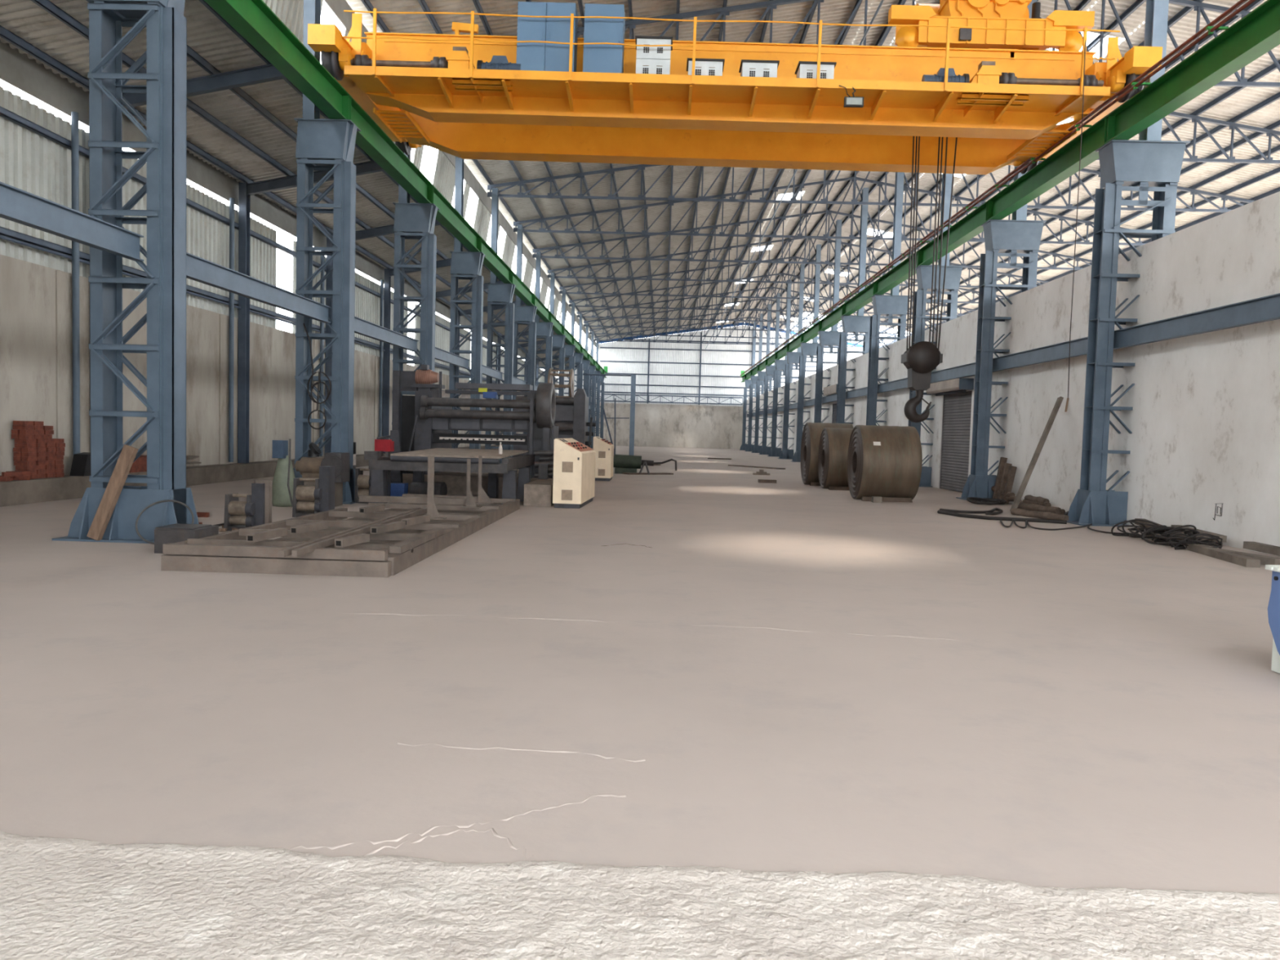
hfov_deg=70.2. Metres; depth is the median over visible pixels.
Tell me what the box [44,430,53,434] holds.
brick
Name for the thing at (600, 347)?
girt
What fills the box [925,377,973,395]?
box
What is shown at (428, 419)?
machine
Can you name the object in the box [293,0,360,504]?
lattice column
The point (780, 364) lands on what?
lattice column
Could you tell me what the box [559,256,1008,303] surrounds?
roof truss
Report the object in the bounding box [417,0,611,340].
purlin
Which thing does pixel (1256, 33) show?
beam
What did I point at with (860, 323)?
lattice column
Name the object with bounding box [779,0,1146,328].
purlin
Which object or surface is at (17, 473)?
brick
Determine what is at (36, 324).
wall
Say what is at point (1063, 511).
log
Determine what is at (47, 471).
brick
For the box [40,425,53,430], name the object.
brick
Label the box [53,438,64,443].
brick
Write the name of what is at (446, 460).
table
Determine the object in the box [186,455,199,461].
board
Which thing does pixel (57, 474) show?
brick
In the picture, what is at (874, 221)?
roof truss
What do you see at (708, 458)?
floor plate
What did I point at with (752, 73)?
vent
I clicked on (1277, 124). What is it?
purlin
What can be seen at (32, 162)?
wall
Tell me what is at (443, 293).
beam
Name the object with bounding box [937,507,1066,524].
cable
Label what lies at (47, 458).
brick
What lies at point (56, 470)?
brick
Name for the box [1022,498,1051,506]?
log
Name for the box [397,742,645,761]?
crack
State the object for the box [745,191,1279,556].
wall
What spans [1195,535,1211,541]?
plank
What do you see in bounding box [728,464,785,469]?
floor plate
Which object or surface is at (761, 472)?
scrap piece
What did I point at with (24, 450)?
brick
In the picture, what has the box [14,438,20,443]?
brick
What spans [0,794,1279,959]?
ground
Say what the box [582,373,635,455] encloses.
frame
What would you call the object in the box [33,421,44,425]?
brick
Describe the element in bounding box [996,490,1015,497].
log
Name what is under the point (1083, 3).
purlin
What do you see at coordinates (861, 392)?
side girt
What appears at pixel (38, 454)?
brick
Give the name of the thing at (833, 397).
side girt
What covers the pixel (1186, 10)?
purlin
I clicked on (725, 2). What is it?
purlin
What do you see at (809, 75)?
vent
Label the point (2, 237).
wall girt
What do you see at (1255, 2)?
purlin
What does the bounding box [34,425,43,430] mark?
brick
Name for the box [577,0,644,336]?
purlin
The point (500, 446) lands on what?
bottle
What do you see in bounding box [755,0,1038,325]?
purlin
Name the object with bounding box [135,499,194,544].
cable loop
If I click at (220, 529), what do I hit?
scrap
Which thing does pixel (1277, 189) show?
purlin
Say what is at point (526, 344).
wall column
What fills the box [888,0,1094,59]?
trolley
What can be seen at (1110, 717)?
floor
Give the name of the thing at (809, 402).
side girt
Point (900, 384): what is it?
side girt
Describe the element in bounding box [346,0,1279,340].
ceiling
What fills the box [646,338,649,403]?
post
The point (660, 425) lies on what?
wall
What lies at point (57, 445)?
brick
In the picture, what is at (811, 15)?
purlin
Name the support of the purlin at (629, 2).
attached to the ceiling at (832, 11)
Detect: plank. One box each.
[86,444,138,540]
[992,457,1007,498]
[997,462,1012,498]
[1002,466,1017,503]
[1009,395,1063,511]
[1171,524,1226,542]
[1182,543,1260,568]
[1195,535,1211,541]
[1207,547,1279,564]
[1243,541,1279,555]
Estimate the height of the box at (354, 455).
0.240 m
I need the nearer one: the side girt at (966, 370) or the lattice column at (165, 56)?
the lattice column at (165, 56)
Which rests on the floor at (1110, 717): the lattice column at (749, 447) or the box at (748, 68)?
the lattice column at (749, 447)
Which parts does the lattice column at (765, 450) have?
plate, post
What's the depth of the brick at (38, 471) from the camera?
16.19 m
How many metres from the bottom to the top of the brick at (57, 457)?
0.075 m
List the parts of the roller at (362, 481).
plate, plate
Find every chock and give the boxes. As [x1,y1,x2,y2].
[809,482,820,485]
[828,486,849,490]
[861,496,912,502]
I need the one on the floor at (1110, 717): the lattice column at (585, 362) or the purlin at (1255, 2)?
the lattice column at (585, 362)
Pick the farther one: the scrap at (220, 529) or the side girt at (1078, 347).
the side girt at (1078, 347)
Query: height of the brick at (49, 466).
0.075 m
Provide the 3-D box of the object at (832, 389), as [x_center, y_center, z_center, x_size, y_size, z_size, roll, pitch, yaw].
[9.742,-4.477,45.822,0.418,0.498,3.520,2,3,1]
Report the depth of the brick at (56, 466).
16.68 m
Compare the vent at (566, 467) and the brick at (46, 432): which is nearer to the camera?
the brick at (46, 432)
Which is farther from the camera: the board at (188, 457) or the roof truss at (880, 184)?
the roof truss at (880, 184)
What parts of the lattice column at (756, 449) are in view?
plate, post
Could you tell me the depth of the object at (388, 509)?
13.25 m
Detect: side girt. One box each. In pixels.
[0,181,143,261]
[186,252,331,323]
[354,315,419,352]
[419,342,470,368]
[469,360,503,380]
[502,373,527,384]
[767,407,777,413]
[777,404,790,411]
[789,402,804,409]
[804,397,822,406]
[822,391,846,403]
[845,385,878,399]
[877,377,907,393]
[930,362,995,383]
[992,336,1114,371]
[1113,293,1279,349]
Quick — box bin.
[390,482,408,496]
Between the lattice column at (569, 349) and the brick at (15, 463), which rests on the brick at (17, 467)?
the brick at (15, 463)
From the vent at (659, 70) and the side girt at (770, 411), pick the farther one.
the side girt at (770, 411)
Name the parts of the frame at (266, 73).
post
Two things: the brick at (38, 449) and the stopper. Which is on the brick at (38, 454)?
the brick at (38, 449)
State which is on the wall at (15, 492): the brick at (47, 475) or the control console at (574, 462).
the brick at (47, 475)
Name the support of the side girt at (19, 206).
attached to the lattice column at (165, 56)
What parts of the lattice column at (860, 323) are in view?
head plate, post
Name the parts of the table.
leg, leg, apron frame, plate, leg, leg, leg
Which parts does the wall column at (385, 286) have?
post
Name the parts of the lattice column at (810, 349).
plate, head plate, post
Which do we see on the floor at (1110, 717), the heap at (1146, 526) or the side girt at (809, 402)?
the heap at (1146, 526)
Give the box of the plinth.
[402,469,554,506]
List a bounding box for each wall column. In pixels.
[319,219,441,456]
[378,257,451,453]
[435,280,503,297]
[455,300,525,448]
[481,317,542,377]
[494,331,528,444]
[517,339,546,348]
[523,349,559,434]
[535,351,577,385]
[544,358,584,382]
[552,364,590,384]
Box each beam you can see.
[204,0,608,377]
[740,0,1279,382]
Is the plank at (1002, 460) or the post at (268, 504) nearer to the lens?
the post at (268, 504)
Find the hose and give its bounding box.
[211,523,223,526]
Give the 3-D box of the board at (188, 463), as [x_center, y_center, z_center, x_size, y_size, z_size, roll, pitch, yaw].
[-10.311,-0.379,20.582,0.280,0.030,0.923,2,3,6]
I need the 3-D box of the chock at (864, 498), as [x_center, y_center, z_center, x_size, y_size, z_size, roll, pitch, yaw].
[5.972,0.443,22.510,1.180,0.100,1.246,2,3,1]
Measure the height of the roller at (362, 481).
0.840 m
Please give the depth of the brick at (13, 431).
15.77 m
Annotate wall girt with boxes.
[0,106,558,382]
[0,226,524,391]
[0,235,523,391]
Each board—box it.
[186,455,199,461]
[186,462,201,464]
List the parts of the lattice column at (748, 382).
plate, post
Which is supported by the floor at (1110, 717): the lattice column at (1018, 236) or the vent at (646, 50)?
the lattice column at (1018, 236)
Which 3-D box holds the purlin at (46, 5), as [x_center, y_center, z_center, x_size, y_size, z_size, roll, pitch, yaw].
[-8.635,-9.236,47.069,0.070,0.150,102.500,2,3,1]
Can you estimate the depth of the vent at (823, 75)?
16.48 m
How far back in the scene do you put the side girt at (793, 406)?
58.54 m
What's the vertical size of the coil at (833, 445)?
1.797 m
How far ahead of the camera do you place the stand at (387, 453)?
17.85 m
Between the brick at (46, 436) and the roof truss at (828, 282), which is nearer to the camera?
the brick at (46, 436)
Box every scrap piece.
[752,469,769,475]
[758,479,776,483]
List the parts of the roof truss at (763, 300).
web post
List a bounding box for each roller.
[223,483,265,531]
[292,466,335,517]
[354,467,371,503]
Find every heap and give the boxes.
[1111,519,1199,546]
[1134,518,1186,540]
[1154,533,1222,550]
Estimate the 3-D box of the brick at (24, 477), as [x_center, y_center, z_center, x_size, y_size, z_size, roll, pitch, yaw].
[-10.618,-0.038,15.649,0.230,0.075,0.110,-1,4,-43]
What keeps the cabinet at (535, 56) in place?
on the crane
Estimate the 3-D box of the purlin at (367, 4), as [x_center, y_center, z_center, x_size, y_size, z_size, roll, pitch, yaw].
[-5.603,-12.254,46.838,0.075,0.160,102.500,2,3,1]
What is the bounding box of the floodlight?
[839,84,863,107]
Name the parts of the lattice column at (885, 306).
head plate, post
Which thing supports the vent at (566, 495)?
attached to the control console at (574, 462)
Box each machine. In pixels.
[376,364,558,483]
[512,368,595,469]
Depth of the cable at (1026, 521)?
15.97 m
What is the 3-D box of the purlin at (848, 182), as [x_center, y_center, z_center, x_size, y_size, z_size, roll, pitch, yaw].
[9.900,-14.161,46.352,0.075,0.160,102.500,2,3,1]
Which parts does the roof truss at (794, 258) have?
web post, web post, web post, web post, web post, web post, web post, web post, web post, web post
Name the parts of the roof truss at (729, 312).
web post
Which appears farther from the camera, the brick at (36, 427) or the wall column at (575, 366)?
the wall column at (575, 366)
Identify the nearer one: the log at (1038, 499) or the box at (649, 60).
the box at (649, 60)
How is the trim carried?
attached to the wall at (604, 354)
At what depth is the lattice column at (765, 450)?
72.97 m
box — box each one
[352,453,355,465]
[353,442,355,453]
[374,439,394,451]
[635,35,672,74]
[686,57,724,75]
[738,59,779,77]
[795,61,836,79]
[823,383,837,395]
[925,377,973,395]
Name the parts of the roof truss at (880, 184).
web post, web post, web post, web post, web post, web post, web post, web post, web post, web post, web post, web post, web post, web post, web post, web post, web post, web post, web post, web post, web post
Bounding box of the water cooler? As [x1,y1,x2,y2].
[1265,564,1279,673]
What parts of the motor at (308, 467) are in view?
motor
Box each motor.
[295,442,350,506]
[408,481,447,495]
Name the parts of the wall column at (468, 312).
post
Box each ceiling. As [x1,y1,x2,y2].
[0,0,575,368]
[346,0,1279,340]
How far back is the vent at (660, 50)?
16.53 m
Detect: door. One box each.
[831,403,836,422]
[939,391,972,492]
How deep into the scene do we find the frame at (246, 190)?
23.96 m
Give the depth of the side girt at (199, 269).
14.03 m
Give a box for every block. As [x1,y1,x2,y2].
[154,523,218,553]
[871,496,881,502]
[901,136,957,422]
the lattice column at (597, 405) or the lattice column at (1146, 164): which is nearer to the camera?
the lattice column at (1146, 164)
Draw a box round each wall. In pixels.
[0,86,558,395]
[0,254,523,475]
[0,444,502,506]
[262,0,595,359]
[564,324,770,406]
[590,402,742,448]
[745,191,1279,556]
[768,330,862,391]
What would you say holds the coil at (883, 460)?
on the floor at (1110, 717)
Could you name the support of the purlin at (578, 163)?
attached to the ceiling at (832, 11)
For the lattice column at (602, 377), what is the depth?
92.01 m
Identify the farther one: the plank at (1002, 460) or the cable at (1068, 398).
the plank at (1002, 460)
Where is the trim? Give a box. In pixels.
[598,322,862,346]
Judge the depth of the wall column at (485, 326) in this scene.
55.09 m
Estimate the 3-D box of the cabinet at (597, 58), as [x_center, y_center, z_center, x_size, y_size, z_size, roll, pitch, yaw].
[-0.663,-7.979,16.805,0.711,1.342,0.540,2,3,1]
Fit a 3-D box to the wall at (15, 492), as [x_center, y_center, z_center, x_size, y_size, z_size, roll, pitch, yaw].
[-9.907,-1.439,47.501,0.480,0.400,102.500,2,3,1]
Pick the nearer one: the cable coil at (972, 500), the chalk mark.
the chalk mark
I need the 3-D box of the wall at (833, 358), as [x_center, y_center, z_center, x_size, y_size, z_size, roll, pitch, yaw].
[19.545,-11.769,97.552,11.400,8.215,0.030,2,3,1]
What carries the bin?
on the floor at (1110, 717)
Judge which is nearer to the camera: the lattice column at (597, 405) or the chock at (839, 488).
the chock at (839, 488)
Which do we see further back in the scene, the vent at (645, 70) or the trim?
the trim
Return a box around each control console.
[552,438,595,508]
[593,436,613,480]
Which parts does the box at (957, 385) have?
plate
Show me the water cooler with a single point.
(1273, 607)
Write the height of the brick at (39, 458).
0.075 m
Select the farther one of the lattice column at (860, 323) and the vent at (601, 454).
the lattice column at (860, 323)
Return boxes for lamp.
[1056,117,1074,124]
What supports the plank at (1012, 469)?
on the floor at (1110, 717)
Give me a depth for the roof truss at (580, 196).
35.58 m
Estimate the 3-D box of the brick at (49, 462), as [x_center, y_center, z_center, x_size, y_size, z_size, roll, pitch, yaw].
[-10.685,-0.316,16.440,0.110,0.075,0.230,1,3,-2]
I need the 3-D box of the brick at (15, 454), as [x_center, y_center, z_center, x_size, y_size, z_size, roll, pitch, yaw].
[-10.817,-0.449,15.939,0.110,0.075,0.230,2,3,3]
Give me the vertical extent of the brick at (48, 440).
0.075 m
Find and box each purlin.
[0,25,556,368]
[31,0,567,366]
[186,44,568,358]
[199,0,591,365]
[360,0,599,342]
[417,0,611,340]
[472,0,622,338]
[525,0,633,337]
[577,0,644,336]
[627,0,655,334]
[666,0,679,322]
[677,0,727,331]
[688,0,772,330]
[699,0,817,329]
[711,0,862,328]
[721,0,903,326]
[733,2,939,324]
[744,170,859,324]
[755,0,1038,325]
[766,0,1091,328]
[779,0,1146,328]
[791,0,1204,330]
[802,0,1263,332]
[837,59,1279,328]
[849,120,1279,339]
[855,144,1279,344]
[879,167,1279,340]
[879,186,1279,348]
[909,92,1279,299]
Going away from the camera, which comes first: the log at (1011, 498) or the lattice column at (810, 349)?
the log at (1011, 498)
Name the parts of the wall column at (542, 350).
post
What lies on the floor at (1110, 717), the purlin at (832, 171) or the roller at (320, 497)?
the roller at (320, 497)
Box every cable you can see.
[302,323,331,429]
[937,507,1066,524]
[1000,519,1138,534]
[1064,41,1085,412]
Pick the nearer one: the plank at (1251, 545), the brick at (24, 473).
the plank at (1251, 545)
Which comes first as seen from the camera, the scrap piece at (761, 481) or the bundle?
the bundle
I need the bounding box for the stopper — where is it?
[451,22,479,34]
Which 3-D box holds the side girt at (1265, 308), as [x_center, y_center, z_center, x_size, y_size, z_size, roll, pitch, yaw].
[8.799,-2.408,12.923,0.130,0.330,8.490,2,3,1]
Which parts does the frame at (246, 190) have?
post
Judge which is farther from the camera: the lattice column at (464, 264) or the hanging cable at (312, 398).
the lattice column at (464, 264)
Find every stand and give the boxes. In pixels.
[381,451,391,496]
[426,455,446,519]
[461,458,481,507]
[475,455,492,504]
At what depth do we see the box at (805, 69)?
16.48 m
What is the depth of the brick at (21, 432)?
15.80 m
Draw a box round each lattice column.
[52,0,199,543]
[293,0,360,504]
[391,152,439,431]
[448,156,485,457]
[484,187,515,463]
[511,224,537,449]
[533,251,553,384]
[550,272,565,395]
[561,288,575,395]
[568,302,583,395]
[576,313,590,445]
[583,322,595,448]
[588,330,600,436]
[594,337,604,439]
[739,321,756,450]
[744,313,764,451]
[751,303,772,453]
[758,293,782,454]
[767,280,793,457]
[777,263,807,459]
[791,244,821,462]
[813,219,842,422]
[835,187,870,423]
[866,172,910,425]
[908,173,964,487]
[955,0,1046,501]
[1066,0,1190,527]
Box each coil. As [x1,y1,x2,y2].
[800,422,853,484]
[817,427,853,488]
[847,425,922,499]
[966,497,1006,504]
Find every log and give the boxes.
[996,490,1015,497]
[1000,495,1021,501]
[1010,508,1068,520]
[1017,503,1065,515]
[1018,502,1061,514]
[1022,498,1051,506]
[1024,494,1049,503]
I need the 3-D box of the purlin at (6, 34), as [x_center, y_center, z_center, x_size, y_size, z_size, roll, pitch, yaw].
[-9.740,-9.048,47.106,0.070,0.150,102.500,2,3,1]
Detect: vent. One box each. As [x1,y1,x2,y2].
[561,462,573,472]
[561,489,572,500]
[598,451,605,457]
[598,469,604,475]
[642,67,648,73]
[643,47,648,53]
[656,67,662,74]
[657,47,662,53]
[695,69,701,75]
[708,69,715,75]
[749,71,755,76]
[763,71,768,76]
[806,72,812,78]
[820,72,826,78]
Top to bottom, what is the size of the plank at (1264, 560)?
0.110 m
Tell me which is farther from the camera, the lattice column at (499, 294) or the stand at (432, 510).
the lattice column at (499, 294)
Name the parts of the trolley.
motor, limit arm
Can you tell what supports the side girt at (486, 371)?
attached to the lattice column at (499, 294)
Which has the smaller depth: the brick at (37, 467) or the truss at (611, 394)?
the brick at (37, 467)
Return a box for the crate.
[128,455,146,472]
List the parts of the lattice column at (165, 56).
plate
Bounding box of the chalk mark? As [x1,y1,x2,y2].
[1213,503,1222,519]
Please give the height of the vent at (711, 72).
0.100 m
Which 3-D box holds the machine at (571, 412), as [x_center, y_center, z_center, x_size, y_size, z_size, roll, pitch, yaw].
[-2.517,-1.645,27.108,2.400,3.329,1.230,2,3,1]
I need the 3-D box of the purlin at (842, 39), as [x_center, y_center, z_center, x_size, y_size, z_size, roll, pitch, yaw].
[6.322,-13.721,46.464,0.075,0.160,102.500,2,3,1]
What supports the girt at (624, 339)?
attached to the wall at (604, 354)
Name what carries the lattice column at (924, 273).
on the floor at (1110, 717)
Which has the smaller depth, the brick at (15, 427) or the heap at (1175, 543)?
the heap at (1175, 543)
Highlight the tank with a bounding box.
[271,439,295,506]
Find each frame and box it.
[71,63,286,457]
[160,493,519,577]
[228,160,384,462]
[602,398,629,454]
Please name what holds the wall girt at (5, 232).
attached to the wall column
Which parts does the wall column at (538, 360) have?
post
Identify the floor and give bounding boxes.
[0,445,1279,893]
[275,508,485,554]
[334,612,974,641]
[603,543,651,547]
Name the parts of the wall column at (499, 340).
post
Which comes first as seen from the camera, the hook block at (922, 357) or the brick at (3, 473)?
the brick at (3, 473)
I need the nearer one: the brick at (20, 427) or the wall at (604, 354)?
the brick at (20, 427)
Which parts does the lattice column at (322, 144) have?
plate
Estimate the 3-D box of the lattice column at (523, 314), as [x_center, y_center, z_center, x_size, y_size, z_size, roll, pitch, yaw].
[-5.437,-6.309,42.341,1.500,10.900,0.900,2,3,1]
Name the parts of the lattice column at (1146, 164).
plate, head plate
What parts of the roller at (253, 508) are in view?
plate, plate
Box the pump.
[613,454,676,475]
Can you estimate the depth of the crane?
17.47 m
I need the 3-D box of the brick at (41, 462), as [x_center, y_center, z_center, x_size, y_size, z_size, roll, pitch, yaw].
[-10.684,-0.304,16.217,0.110,0.075,0.230,2,3,3]
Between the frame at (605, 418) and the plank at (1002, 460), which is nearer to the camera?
the plank at (1002, 460)
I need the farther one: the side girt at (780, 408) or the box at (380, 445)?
the side girt at (780, 408)
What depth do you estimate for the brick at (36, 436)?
16.11 m
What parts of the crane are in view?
stop plate, knee plate, rail post, rail post, drive motor, rail post, rail post, guard rail, rail post, drive motor, rail post, rail post, knee plate, stop plate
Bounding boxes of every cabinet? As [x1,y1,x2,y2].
[515,1,577,71]
[582,3,625,73]
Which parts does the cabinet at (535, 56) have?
door, door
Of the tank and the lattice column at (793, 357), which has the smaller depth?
the tank
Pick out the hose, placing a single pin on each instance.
(220, 524)
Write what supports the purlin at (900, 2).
attached to the ceiling at (832, 11)
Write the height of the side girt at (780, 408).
0.330 m
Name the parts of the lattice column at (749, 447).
plate, post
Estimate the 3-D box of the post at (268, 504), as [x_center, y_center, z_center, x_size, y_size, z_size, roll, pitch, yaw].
[-5.218,0.352,12.623,0.200,0.702,0.100,2,3,1]
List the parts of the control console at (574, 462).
sloped panel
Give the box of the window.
[323,0,595,346]
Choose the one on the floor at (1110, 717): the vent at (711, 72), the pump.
the pump
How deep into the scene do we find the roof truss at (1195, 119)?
29.02 m
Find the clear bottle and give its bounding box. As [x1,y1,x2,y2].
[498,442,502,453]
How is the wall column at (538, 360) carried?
on the wall at (15, 492)
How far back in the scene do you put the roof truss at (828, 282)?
54.21 m
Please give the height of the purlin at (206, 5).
0.150 m
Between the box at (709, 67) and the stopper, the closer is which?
the box at (709, 67)
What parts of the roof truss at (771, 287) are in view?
web post, web post, web post, web post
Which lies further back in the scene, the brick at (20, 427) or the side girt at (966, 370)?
the side girt at (966, 370)
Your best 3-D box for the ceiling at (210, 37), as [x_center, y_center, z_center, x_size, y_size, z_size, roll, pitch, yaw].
[-8.205,-9.414,47.049,3.950,0.840,102.500,2,3,1]
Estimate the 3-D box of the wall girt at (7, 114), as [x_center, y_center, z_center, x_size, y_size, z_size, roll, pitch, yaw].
[-9.993,-7.856,47.174,0.100,0.120,102.500,2,3,1]
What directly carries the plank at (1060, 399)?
on the floor at (1110, 717)
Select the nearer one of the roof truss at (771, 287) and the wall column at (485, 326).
the wall column at (485, 326)
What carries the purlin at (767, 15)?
attached to the roof truss
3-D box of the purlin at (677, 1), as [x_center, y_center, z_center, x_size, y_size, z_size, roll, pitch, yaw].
[1.552,-13.134,46.613,0.075,0.160,102.500,2,3,1]
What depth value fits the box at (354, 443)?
19.87 m
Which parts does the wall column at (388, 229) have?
post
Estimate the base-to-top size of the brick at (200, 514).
0.070 m
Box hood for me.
[635,35,672,50]
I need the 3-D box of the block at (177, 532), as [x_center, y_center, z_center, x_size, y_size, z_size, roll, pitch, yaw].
[-5.221,0.672,10.492,0.480,0.285,0.550,2,3,1]
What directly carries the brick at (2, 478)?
on the wall at (15, 492)
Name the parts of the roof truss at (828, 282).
web post, web post, web post, web post, web post, web post, web post, web post, web post, web post, web post, web post, web post, web post, web post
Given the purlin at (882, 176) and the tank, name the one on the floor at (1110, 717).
the tank
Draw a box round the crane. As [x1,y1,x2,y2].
[307,8,1162,174]
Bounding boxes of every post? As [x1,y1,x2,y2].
[254,480,271,524]
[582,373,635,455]
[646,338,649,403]
[698,332,702,404]
[751,328,753,369]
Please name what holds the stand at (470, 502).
on the frame at (336, 553)
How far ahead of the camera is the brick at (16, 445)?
15.83 m
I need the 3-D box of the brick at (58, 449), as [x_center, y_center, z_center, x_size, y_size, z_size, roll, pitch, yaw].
[-10.659,-0.562,16.688,0.110,0.075,0.230,2,3,0]
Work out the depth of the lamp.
17.53 m
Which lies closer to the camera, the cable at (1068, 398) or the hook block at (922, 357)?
the cable at (1068, 398)
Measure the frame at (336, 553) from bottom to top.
0.340 m
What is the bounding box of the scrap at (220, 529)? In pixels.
[218,528,226,531]
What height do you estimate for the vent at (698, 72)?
0.100 m
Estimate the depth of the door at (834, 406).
46.80 m
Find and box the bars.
[739,0,1255,377]
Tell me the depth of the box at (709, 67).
16.53 m
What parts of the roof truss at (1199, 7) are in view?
web post, web post, web post, web post, web post, web post, web post, web post, web post, web post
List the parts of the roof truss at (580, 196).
web post, web post, web post, web post, web post, web post, web post, web post, web post, web post, web post, web post, web post, web post, web post, web post, web post, web post, web post, web post, web post, web post, web post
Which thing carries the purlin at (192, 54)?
attached to the ceiling at (210, 37)
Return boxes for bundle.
[69,452,90,475]
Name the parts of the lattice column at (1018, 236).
plate, head plate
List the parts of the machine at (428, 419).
motor, frame, panel, guard plate, panel, guard plate, rail, panel, panel, frame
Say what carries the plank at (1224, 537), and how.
on the plank at (1197, 535)
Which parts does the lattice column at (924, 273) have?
plate, head plate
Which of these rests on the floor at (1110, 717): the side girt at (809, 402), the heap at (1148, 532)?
the heap at (1148, 532)
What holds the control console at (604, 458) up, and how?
on the floor at (1110, 717)
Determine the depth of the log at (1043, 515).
18.21 m
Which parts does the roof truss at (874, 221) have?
web post, web post, web post, web post, web post, web post, web post, web post, web post, web post, web post, web post, web post, web post, web post, web post, web post, web post, web post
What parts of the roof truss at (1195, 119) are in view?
web post, web post, web post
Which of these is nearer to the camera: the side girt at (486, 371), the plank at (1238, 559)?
the plank at (1238, 559)
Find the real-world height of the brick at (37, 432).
0.075 m
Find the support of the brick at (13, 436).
on the brick at (16, 440)
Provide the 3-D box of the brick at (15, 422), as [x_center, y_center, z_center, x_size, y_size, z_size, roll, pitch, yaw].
[-10.793,-0.993,15.883,0.110,0.075,0.230,2,3,0]
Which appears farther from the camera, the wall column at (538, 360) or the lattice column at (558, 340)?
the wall column at (538, 360)
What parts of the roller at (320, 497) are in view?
plate, plate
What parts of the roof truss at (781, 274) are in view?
web post, web post, web post, web post, web post, web post, web post, web post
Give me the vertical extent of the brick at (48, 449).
0.075 m
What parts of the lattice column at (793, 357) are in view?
plate, head plate, post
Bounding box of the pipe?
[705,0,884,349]
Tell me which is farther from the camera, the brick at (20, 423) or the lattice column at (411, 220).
the lattice column at (411, 220)
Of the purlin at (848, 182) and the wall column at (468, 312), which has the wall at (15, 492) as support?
the wall column at (468, 312)
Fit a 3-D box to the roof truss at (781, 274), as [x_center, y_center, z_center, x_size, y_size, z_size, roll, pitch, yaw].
[9.740,-13.733,66.621,29.890,2.812,0.100,2,3,1]
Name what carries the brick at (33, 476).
on the wall at (15, 492)
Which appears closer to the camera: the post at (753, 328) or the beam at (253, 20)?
the beam at (253, 20)
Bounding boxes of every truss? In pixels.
[487,160,1254,212]
[513,177,1146,245]
[532,210,1091,270]
[547,238,1048,287]
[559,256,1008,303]
[568,272,975,315]
[577,0,1279,87]
[577,286,946,325]
[583,298,926,334]
[589,307,906,342]
[594,316,889,347]
[604,393,742,404]
[1097,111,1279,164]
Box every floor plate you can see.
[622,472,673,474]
[707,457,731,459]
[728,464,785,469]
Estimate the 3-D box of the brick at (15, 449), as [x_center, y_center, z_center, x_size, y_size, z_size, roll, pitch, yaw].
[-10.824,-0.528,15.936,0.110,0.075,0.230,2,3,1]
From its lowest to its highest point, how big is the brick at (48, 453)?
0.075 m
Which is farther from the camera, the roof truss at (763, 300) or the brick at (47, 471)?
the roof truss at (763, 300)
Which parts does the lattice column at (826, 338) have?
head plate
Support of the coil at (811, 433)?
on the floor at (1110, 717)
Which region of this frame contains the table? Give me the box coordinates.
[364,448,534,504]
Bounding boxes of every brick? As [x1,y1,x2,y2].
[0,476,11,481]
[1,471,15,476]
[11,429,21,434]
[11,434,18,438]
[13,420,18,425]
[13,425,18,429]
[13,447,22,452]
[13,452,22,456]
[13,456,23,461]
[13,461,20,465]
[13,475,30,479]
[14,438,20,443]
[14,443,20,447]
[15,465,21,470]
[15,471,22,476]
[17,421,33,425]
[18,425,34,430]
[19,430,35,434]
[19,471,31,475]
[21,447,36,452]
[21,470,36,474]
[22,456,37,461]
[30,474,37,479]
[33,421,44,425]
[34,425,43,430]
[34,434,44,439]
[34,447,46,452]
[35,430,44,434]
[35,439,46,443]
[35,443,45,447]
[35,460,47,465]
[35,465,45,469]
[35,469,45,474]
[36,452,46,456]
[37,456,45,461]
[37,473,45,478]
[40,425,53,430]
[41,438,55,443]
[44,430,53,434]
[44,434,52,438]
[45,443,55,447]
[45,451,55,456]
[45,456,55,460]
[45,464,54,469]
[45,468,54,473]
[45,473,55,477]
[46,447,56,451]
[47,460,54,464]
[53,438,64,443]
[53,455,63,460]
[53,472,64,477]
[54,459,63,464]
[54,463,63,468]
[54,468,63,472]
[55,443,65,447]
[55,451,64,455]
[56,447,64,451]
[196,511,209,517]
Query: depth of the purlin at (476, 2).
37.26 m
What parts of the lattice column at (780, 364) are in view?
plate, head plate, post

